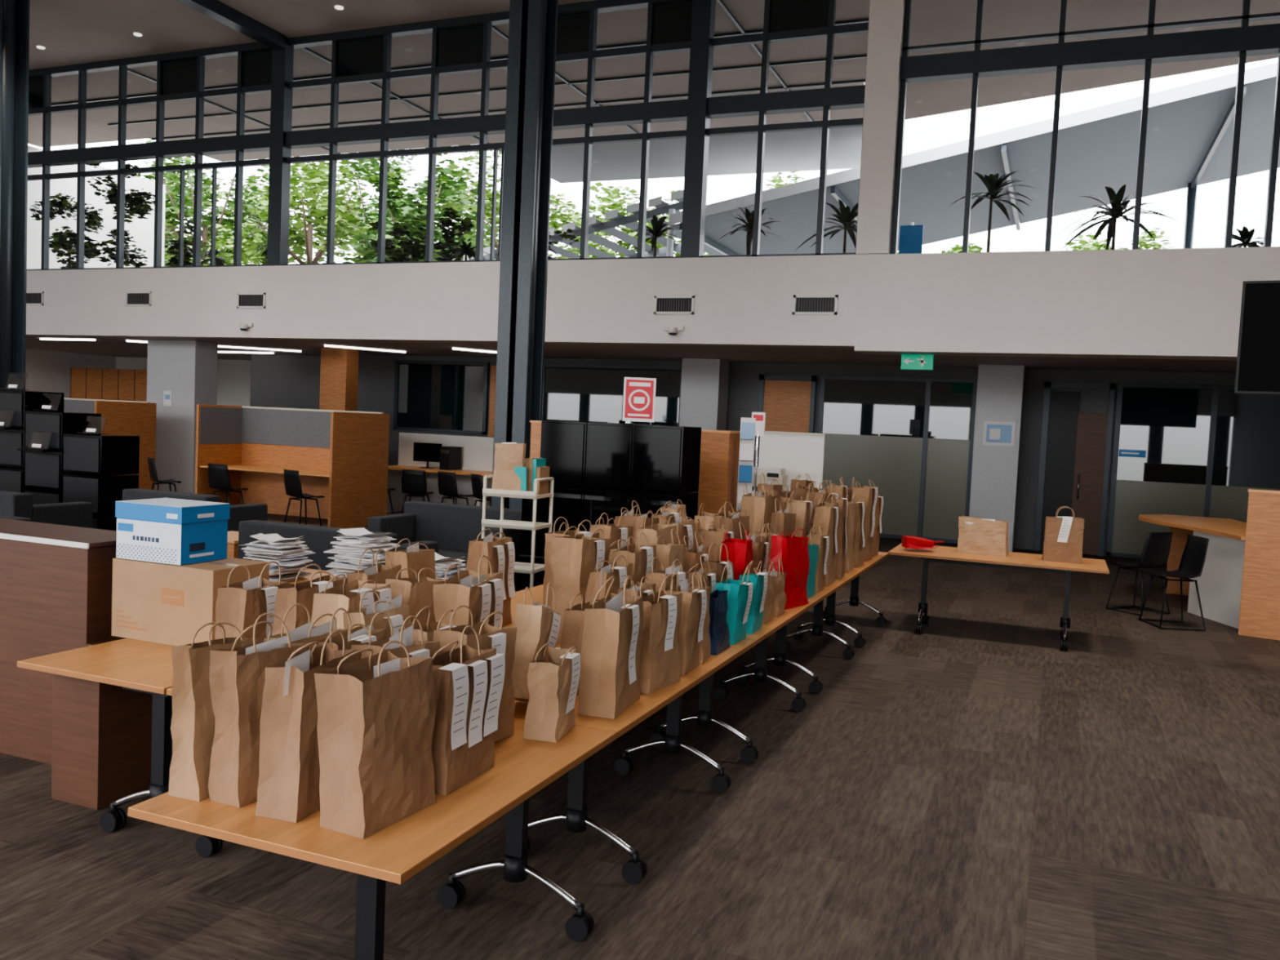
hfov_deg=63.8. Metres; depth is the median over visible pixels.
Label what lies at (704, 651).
paper bag
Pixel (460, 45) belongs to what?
window
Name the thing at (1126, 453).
door sign
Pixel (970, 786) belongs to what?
floor
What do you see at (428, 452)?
computer monitor
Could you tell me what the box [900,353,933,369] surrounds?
exit sign
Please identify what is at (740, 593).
gift bag
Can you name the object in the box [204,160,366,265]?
tree
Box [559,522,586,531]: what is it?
paper bag
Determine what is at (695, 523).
paper bag
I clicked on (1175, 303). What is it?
wall
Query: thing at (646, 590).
paper bag
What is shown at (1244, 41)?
window
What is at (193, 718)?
paper bag
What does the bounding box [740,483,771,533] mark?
paper bag
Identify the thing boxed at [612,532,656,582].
paper bag
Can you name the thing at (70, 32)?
ceiling
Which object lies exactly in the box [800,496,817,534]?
paper bag
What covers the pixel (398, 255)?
tree
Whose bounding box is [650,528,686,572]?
paper bag
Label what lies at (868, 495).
paper bag
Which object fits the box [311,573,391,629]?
paper bag
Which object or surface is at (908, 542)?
shopping bag
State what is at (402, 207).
tree
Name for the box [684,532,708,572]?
paper bag
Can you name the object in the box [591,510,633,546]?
paper bag
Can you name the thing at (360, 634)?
paper bag
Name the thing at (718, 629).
gift bag
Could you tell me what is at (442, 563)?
stack
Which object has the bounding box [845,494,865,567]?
paper bag
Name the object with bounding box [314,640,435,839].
paper bag
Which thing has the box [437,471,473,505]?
chair
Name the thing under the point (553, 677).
paper bag
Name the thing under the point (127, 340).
ceiling light
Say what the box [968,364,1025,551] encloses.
wall column
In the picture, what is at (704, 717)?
folding table
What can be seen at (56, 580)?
reception desk
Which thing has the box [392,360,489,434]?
window
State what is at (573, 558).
paper bag
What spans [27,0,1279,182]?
roof eave
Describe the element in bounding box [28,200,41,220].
climbing plant
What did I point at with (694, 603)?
paper bag
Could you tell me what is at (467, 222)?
tree
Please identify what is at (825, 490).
paper bag
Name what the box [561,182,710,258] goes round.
tree
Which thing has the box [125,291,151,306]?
air vent
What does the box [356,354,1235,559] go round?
wall
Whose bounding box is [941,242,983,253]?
tree
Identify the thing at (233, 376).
wall
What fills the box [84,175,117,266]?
climbing plant
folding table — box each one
[17,638,222,857]
[127,715,617,959]
[166,687,172,695]
[286,568,337,584]
[503,584,543,626]
[514,643,742,884]
[649,602,813,763]
[735,571,858,693]
[793,551,888,648]
[888,542,1109,651]
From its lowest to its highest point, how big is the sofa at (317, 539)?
0.930 m
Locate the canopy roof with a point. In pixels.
(1190, 126)
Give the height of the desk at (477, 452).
1.500 m
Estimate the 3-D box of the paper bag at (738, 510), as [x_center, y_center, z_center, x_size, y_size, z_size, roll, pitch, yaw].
[0.864,0.456,8.510,0.163,0.614,0.339,4,3,22]
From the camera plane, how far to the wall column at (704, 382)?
19.26 m
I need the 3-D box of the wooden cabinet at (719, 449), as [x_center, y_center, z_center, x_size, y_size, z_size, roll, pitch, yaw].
[0.859,0.380,11.332,0.380,1.850,0.620,4,3,22]
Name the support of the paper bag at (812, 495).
on the folding table at (782, 645)
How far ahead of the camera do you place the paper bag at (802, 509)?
8.05 m
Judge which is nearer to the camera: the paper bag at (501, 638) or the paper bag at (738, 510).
the paper bag at (501, 638)
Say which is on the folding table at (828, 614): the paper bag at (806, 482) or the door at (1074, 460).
the paper bag at (806, 482)
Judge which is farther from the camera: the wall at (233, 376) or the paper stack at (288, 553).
the wall at (233, 376)
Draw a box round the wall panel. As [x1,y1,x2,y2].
[249,353,320,409]
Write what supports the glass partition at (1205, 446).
in the wall at (376, 372)
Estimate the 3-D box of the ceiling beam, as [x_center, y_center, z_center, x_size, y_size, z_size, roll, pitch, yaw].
[-10.457,-7.522,8.830,0.260,0.218,21.000,4,3,22]
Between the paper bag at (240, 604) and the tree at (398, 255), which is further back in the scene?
the tree at (398, 255)
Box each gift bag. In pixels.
[708,590,729,655]
[715,560,752,644]
[720,529,753,580]
[738,560,767,634]
[767,528,809,609]
[799,532,818,599]
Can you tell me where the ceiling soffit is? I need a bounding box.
[26,335,1236,372]
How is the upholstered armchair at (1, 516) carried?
on the floor
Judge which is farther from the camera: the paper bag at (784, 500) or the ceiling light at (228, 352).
the ceiling light at (228, 352)
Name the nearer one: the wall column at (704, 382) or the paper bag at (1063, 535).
the paper bag at (1063, 535)
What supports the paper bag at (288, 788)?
on the folding table at (522, 767)
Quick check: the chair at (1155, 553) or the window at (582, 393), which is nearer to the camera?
the chair at (1155, 553)
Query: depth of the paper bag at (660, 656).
4.62 m
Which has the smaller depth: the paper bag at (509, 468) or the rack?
the paper bag at (509, 468)
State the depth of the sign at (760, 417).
12.10 m
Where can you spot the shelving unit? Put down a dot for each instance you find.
(597, 468)
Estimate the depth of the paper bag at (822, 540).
7.63 m
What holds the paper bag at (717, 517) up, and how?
on the folding table at (782, 645)
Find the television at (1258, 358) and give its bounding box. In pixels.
[1234,280,1279,395]
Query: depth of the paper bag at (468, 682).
3.31 m
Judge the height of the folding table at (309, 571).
0.700 m
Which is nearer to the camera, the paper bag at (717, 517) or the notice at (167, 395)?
the paper bag at (717, 517)
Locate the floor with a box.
[0,511,1279,959]
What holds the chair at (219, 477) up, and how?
on the floor
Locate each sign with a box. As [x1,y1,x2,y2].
[622,377,656,422]
[751,412,765,493]
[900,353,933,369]
[1119,448,1146,457]
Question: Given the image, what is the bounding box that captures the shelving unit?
[518,420,701,591]
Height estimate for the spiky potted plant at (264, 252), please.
1.017 m
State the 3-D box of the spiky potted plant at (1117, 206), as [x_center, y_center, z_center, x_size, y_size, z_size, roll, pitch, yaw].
[6.812,-3.582,14.696,1.642,1.352,1.639,4,3,22]
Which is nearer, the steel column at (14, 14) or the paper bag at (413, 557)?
the paper bag at (413, 557)
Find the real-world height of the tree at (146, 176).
10.644 m
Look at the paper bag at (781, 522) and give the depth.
7.70 m
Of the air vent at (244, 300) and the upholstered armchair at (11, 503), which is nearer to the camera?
the upholstered armchair at (11, 503)
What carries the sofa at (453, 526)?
on the floor
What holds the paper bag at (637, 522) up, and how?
on the folding table at (536, 591)
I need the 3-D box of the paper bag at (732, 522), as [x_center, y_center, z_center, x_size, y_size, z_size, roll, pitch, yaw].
[0.678,0.487,7.400,0.162,0.658,0.338,4,4,28]
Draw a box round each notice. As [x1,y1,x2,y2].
[163,390,172,406]
[982,421,1015,446]
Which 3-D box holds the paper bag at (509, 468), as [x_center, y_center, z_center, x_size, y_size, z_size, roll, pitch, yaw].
[-1.065,-0.102,8.348,0.252,0.411,0.118,3,3,6]
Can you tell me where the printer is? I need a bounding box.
[751,466,786,493]
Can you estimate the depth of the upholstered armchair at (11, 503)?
9.78 m
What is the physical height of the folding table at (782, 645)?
0.700 m
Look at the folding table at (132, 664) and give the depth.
4.51 m
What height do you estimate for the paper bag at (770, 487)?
0.800 m
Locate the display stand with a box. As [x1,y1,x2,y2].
[0,384,139,530]
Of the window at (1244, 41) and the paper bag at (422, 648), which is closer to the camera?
the paper bag at (422, 648)
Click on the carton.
(168, 531)
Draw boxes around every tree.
[136,164,187,239]
[143,137,294,265]
[145,137,308,266]
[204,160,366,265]
[324,151,457,262]
[341,146,491,262]
[368,219,426,262]
[418,206,476,261]
[435,144,595,259]
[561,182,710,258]
[764,171,927,253]
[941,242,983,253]
[1063,227,1174,250]
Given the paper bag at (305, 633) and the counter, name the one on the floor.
the counter
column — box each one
[0,0,29,391]
[146,339,217,493]
[319,347,359,411]
[491,0,558,509]
[679,358,729,430]
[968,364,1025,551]
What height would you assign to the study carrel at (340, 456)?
1.870 m
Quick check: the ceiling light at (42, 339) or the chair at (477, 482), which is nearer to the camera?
the chair at (477, 482)
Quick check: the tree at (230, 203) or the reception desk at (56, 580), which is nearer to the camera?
the reception desk at (56, 580)
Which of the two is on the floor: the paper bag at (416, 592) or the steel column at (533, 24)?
the steel column at (533, 24)
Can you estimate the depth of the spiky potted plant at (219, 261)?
21.04 m
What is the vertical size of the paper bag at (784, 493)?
0.682 m
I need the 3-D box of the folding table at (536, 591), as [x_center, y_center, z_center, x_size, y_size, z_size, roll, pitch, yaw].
[-0.602,1.158,6.565,0.890,0.700,1.730,4,3,22]
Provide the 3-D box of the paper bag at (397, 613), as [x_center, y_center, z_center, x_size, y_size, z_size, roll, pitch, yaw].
[-0.995,0.681,3.960,0.173,0.506,0.306,4,3,22]
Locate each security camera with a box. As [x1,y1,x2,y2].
[238,322,253,330]
[663,325,684,335]
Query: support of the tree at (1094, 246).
on the ground
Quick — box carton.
[115,497,230,564]
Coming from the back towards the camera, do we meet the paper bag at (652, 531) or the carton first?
the paper bag at (652, 531)
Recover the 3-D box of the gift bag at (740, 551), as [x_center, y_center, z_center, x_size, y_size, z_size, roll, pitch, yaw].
[0.620,0.586,6.612,0.192,0.545,0.351,3,3,13]
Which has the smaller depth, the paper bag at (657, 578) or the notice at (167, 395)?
the paper bag at (657, 578)
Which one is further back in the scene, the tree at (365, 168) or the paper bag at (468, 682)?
the tree at (365, 168)
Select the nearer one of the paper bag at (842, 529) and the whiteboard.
the paper bag at (842, 529)
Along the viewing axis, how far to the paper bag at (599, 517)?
7.35 m
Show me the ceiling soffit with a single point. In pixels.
(104, 346)
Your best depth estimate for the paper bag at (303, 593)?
4.37 m
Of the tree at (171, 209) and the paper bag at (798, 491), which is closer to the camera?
the paper bag at (798, 491)
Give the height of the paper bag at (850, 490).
0.761 m
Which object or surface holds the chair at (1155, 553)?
on the floor
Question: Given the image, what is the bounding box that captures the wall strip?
[488,365,496,437]
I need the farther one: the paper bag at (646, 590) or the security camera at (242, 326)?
the security camera at (242, 326)
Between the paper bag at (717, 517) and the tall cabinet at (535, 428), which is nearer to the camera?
the paper bag at (717, 517)
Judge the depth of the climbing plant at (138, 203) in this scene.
22.94 m
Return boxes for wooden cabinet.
[697,429,740,515]
[1237,488,1279,640]
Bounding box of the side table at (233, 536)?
[226,530,238,558]
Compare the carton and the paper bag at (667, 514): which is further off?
the paper bag at (667, 514)
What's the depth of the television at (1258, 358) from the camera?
8.59 m
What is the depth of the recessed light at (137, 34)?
18.74 m
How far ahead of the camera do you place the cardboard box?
5.08 m
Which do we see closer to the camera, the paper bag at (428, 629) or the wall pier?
the paper bag at (428, 629)
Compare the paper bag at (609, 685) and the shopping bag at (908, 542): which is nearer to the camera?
the paper bag at (609, 685)
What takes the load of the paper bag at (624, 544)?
on the folding table at (704, 717)
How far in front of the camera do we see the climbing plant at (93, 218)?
23.86 m
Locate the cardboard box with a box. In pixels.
[111,557,269,646]
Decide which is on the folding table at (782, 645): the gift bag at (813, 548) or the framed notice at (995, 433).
the gift bag at (813, 548)
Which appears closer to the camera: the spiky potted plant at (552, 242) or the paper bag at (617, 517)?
the paper bag at (617, 517)
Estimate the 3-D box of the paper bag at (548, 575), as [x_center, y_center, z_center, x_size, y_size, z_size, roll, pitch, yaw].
[-0.402,0.532,6.176,0.224,0.608,0.342,4,4,28]
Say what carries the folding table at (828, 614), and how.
on the floor
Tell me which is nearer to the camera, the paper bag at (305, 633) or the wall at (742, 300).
the paper bag at (305, 633)
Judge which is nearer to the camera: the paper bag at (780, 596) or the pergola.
the paper bag at (780, 596)
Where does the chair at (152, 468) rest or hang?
on the floor
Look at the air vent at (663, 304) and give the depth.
15.87 m
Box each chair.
[146,457,181,492]
[208,462,248,504]
[283,469,324,526]
[386,488,395,514]
[401,469,433,513]
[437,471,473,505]
[471,473,491,506]
[1105,532,1173,616]
[1138,534,1208,631]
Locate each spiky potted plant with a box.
[200,249,232,265]
[253,232,267,260]
[441,238,488,260]
[548,231,563,257]
[630,214,679,256]
[720,207,786,254]
[795,199,858,253]
[949,170,1035,252]
[1055,184,1179,249]
[1217,226,1272,247]
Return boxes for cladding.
[70,367,146,401]
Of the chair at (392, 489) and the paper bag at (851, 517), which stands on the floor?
the chair at (392, 489)
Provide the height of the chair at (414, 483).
0.918 m
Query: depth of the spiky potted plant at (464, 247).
18.66 m
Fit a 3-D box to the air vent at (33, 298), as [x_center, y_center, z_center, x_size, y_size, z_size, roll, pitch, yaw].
[-12.495,-3.734,21.133,0.660,0.280,0.020,4,3,22]
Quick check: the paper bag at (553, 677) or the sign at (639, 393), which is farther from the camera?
the sign at (639, 393)
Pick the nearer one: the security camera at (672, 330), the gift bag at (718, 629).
the gift bag at (718, 629)
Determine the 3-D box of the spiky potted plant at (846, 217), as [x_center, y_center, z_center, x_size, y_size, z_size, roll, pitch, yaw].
[3.297,-3.743,16.087,1.417,1.203,1.253,2,3,-9]
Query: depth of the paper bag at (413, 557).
5.53 m
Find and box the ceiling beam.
[175,0,284,48]
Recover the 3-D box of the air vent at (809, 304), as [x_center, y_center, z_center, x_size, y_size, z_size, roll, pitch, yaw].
[2.562,-2.564,15.053,0.660,0.280,0.020,4,3,22]
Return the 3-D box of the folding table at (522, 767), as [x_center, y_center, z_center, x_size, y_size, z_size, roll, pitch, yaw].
[-0.797,1.321,3.518,1.000,0.700,1.412,4,3,22]
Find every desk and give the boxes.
[0,518,172,809]
[386,432,493,512]
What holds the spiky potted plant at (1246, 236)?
on the deck
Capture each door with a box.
[755,374,816,466]
[1033,382,1115,556]
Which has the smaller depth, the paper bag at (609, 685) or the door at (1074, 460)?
the paper bag at (609, 685)
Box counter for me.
[1138,514,1246,628]
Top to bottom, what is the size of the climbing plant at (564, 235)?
1.280 m
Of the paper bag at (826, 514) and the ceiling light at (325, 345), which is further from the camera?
the ceiling light at (325, 345)
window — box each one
[26,0,870,270]
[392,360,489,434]
[541,363,681,426]
[817,374,977,542]
[890,0,1279,253]
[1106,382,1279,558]
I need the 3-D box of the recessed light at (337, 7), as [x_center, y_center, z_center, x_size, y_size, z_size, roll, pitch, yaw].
[-4.987,-7.838,17.049,0.154,0.019,0.148,4,3,22]
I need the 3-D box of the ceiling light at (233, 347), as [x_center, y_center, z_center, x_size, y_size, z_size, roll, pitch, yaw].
[-8.126,-2.822,21.981,1.682,0.038,0.791,2,3,-17]
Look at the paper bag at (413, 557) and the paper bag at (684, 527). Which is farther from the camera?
the paper bag at (684, 527)
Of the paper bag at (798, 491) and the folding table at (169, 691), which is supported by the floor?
the folding table at (169, 691)
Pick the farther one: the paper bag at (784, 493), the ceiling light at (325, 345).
the ceiling light at (325, 345)
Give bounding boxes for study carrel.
[63,397,156,489]
[195,404,389,528]
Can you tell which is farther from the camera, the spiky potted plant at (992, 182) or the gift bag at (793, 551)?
the spiky potted plant at (992, 182)
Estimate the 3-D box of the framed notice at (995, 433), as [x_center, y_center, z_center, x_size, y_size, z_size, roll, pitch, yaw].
[6.025,-0.778,17.262,0.500,0.400,0.028,4,3,22]
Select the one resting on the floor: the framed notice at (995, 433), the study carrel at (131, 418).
the study carrel at (131, 418)
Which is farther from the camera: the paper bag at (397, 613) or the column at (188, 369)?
the column at (188, 369)
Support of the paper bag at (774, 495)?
on the folding table at (782, 645)
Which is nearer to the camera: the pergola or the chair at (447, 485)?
the chair at (447, 485)
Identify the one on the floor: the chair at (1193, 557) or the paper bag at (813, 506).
the chair at (1193, 557)
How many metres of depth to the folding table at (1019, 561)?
9.78 m
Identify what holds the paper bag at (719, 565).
on the folding table at (704, 717)
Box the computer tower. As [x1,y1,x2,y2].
[439,446,461,470]
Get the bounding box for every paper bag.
[168,622,259,801]
[208,613,309,808]
[214,560,290,642]
[255,630,362,822]
[263,603,349,648]
[272,564,347,635]
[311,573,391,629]
[312,608,386,650]
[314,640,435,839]
[342,590,411,639]
[346,547,401,583]
[351,612,439,658]
[385,538,435,579]
[385,568,444,626]
[398,606,458,641]
[431,625,505,795]
[432,555,503,626]
[432,604,516,742]
[465,528,515,626]
[491,442,525,490]
[511,582,560,702]
[523,643,580,742]
[542,516,599,608]
[551,525,611,644]
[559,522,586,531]
[560,592,599,695]
[577,576,643,719]
[584,555,632,603]
[589,517,614,531]
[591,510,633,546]
[608,537,644,564]
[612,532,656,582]
[614,500,642,524]
[617,575,655,597]
[622,505,659,544]
[635,510,676,546]
[639,573,683,694]
[644,557,688,591]
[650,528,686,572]
[651,503,679,524]
[660,499,686,519]
[664,511,694,551]
[666,571,706,676]
[675,508,699,530]
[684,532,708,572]
[685,555,715,593]
[688,575,711,664]
[693,518,712,546]
[694,502,722,529]
[702,542,734,582]
[703,520,733,560]
[713,505,740,528]
[720,501,749,538]
[734,499,742,513]
[739,521,768,573]
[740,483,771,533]
[750,519,779,571]
[755,560,775,624]
[756,472,782,497]
[760,484,780,519]
[764,556,786,617]
[769,497,795,536]
[773,491,796,512]
[781,484,791,497]
[786,490,812,537]
[790,473,813,491]
[791,480,817,500]
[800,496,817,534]
[805,483,831,506]
[806,525,829,593]
[812,491,838,586]
[817,480,831,493]
[818,482,838,498]
[826,493,848,579]
[828,478,847,498]
[835,493,855,573]
[840,476,854,502]
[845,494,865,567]
[851,479,878,561]
[872,493,883,556]
[956,515,1008,556]
[1041,506,1084,564]
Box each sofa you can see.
[238,520,438,570]
[367,500,521,591]
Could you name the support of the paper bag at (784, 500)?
on the folding table at (782, 645)
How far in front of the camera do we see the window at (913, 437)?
18.49 m
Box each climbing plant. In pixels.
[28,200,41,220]
[48,192,76,268]
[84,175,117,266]
[84,203,104,267]
[124,173,155,266]
[163,219,202,266]
[547,228,578,258]
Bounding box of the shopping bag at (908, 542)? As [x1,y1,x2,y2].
[901,534,943,549]
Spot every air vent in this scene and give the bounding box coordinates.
[26,291,44,305]
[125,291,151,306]
[236,293,266,308]
[653,295,694,314]
[792,294,838,314]
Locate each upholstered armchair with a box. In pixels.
[0,490,93,528]
[0,515,31,521]
[122,488,267,531]
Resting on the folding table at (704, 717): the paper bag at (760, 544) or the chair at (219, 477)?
the paper bag at (760, 544)
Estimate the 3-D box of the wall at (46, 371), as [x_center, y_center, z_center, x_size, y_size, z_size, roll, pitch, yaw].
[-20.655,-4.319,17.960,0.200,8.550,30.400,4,3,22]
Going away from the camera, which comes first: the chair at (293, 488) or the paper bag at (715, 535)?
the paper bag at (715, 535)
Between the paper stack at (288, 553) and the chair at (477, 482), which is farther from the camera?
the chair at (477, 482)
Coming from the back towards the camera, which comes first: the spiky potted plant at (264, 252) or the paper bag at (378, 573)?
the spiky potted plant at (264, 252)
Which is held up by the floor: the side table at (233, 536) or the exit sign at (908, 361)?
the side table at (233, 536)
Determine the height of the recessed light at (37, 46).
0.019 m
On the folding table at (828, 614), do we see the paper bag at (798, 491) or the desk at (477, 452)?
the paper bag at (798, 491)
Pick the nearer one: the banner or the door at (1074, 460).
the banner
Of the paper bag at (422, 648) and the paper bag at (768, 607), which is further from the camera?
the paper bag at (768, 607)
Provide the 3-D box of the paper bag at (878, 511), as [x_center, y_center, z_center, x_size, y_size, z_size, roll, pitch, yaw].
[2.248,0.413,10.026,0.198,0.653,0.325,4,4,25]
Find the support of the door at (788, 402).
in the wall at (376, 372)
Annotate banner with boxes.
[898,222,923,253]
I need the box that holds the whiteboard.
[758,431,826,491]
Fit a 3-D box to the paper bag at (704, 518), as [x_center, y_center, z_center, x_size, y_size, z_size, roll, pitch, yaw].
[0.569,0.471,8.545,0.224,0.552,0.303,4,3,19]
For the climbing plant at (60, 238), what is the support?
on the deck
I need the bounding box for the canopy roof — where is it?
[668,62,1279,255]
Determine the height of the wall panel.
3.135 m
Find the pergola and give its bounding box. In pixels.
[452,190,723,260]
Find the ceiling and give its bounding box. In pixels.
[28,0,644,77]
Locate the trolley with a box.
[481,442,554,587]
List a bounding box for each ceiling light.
[40,337,95,341]
[126,339,147,342]
[217,345,301,352]
[217,351,274,354]
[324,344,405,352]
[452,347,497,353]
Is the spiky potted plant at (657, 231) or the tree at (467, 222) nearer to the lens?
the spiky potted plant at (657, 231)
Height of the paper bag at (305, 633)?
0.519 m
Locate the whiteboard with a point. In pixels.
(801, 454)
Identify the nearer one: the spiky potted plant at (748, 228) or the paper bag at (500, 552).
the paper bag at (500, 552)
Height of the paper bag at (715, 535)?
0.555 m
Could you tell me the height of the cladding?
2.700 m
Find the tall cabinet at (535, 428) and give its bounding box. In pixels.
[529,420,541,457]
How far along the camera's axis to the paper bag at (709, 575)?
5.76 m
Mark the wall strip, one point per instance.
(493, 368)
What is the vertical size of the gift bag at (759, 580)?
0.414 m
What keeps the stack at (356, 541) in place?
on the folding table at (309, 571)
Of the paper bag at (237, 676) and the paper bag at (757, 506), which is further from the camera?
the paper bag at (757, 506)
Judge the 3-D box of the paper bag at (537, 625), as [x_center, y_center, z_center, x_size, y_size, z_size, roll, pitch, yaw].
[-0.441,0.687,4.270,0.167,0.508,0.330,4,3,16]
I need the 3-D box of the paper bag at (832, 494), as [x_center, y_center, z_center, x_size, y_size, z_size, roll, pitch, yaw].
[1.684,0.390,9.299,0.190,0.730,0.332,4,4,25]
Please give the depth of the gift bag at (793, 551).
6.91 m
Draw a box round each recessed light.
[36,45,44,49]
[133,32,142,36]
[334,5,343,9]
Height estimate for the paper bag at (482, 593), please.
0.570 m
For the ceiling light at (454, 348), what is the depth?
19.51 m
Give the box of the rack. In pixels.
[736,417,755,511]
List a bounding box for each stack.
[238,533,315,582]
[323,527,399,577]
[435,552,466,579]
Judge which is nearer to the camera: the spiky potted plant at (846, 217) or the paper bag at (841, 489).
the paper bag at (841, 489)
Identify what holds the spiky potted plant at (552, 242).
on the deck
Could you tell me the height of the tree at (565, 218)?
13.707 m
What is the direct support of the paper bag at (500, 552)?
on the folding table at (536, 591)
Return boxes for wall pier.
[855,0,905,254]
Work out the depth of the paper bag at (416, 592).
4.70 m
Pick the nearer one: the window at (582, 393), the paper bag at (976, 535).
the paper bag at (976, 535)
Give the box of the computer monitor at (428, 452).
[413,442,441,468]
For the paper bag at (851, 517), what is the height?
0.669 m
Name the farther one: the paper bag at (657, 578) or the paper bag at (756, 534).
the paper bag at (756, 534)
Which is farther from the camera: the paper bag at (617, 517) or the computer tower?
the computer tower
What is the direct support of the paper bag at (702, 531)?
on the folding table at (704, 717)
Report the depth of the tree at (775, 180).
38.00 m
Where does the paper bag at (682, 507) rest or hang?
on the folding table
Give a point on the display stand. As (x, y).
(51, 454)
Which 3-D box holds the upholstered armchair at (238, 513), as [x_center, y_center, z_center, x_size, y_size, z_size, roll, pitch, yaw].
[-4.545,0.609,10.514,1.100,1.000,0.850,4,3,22]
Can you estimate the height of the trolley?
1.691 m
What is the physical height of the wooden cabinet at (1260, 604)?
1.500 m
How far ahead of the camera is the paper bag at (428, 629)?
3.81 m
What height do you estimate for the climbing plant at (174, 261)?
1.573 m
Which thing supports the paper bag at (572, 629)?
on the folding table at (575, 817)
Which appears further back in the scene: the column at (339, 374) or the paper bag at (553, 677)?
the column at (339, 374)
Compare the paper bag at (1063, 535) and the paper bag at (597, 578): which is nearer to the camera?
the paper bag at (597, 578)
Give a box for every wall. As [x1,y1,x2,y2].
[25,145,165,398]
[26,254,859,347]
[115,356,251,406]
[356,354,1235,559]
[854,246,1279,360]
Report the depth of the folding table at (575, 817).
4.39 m

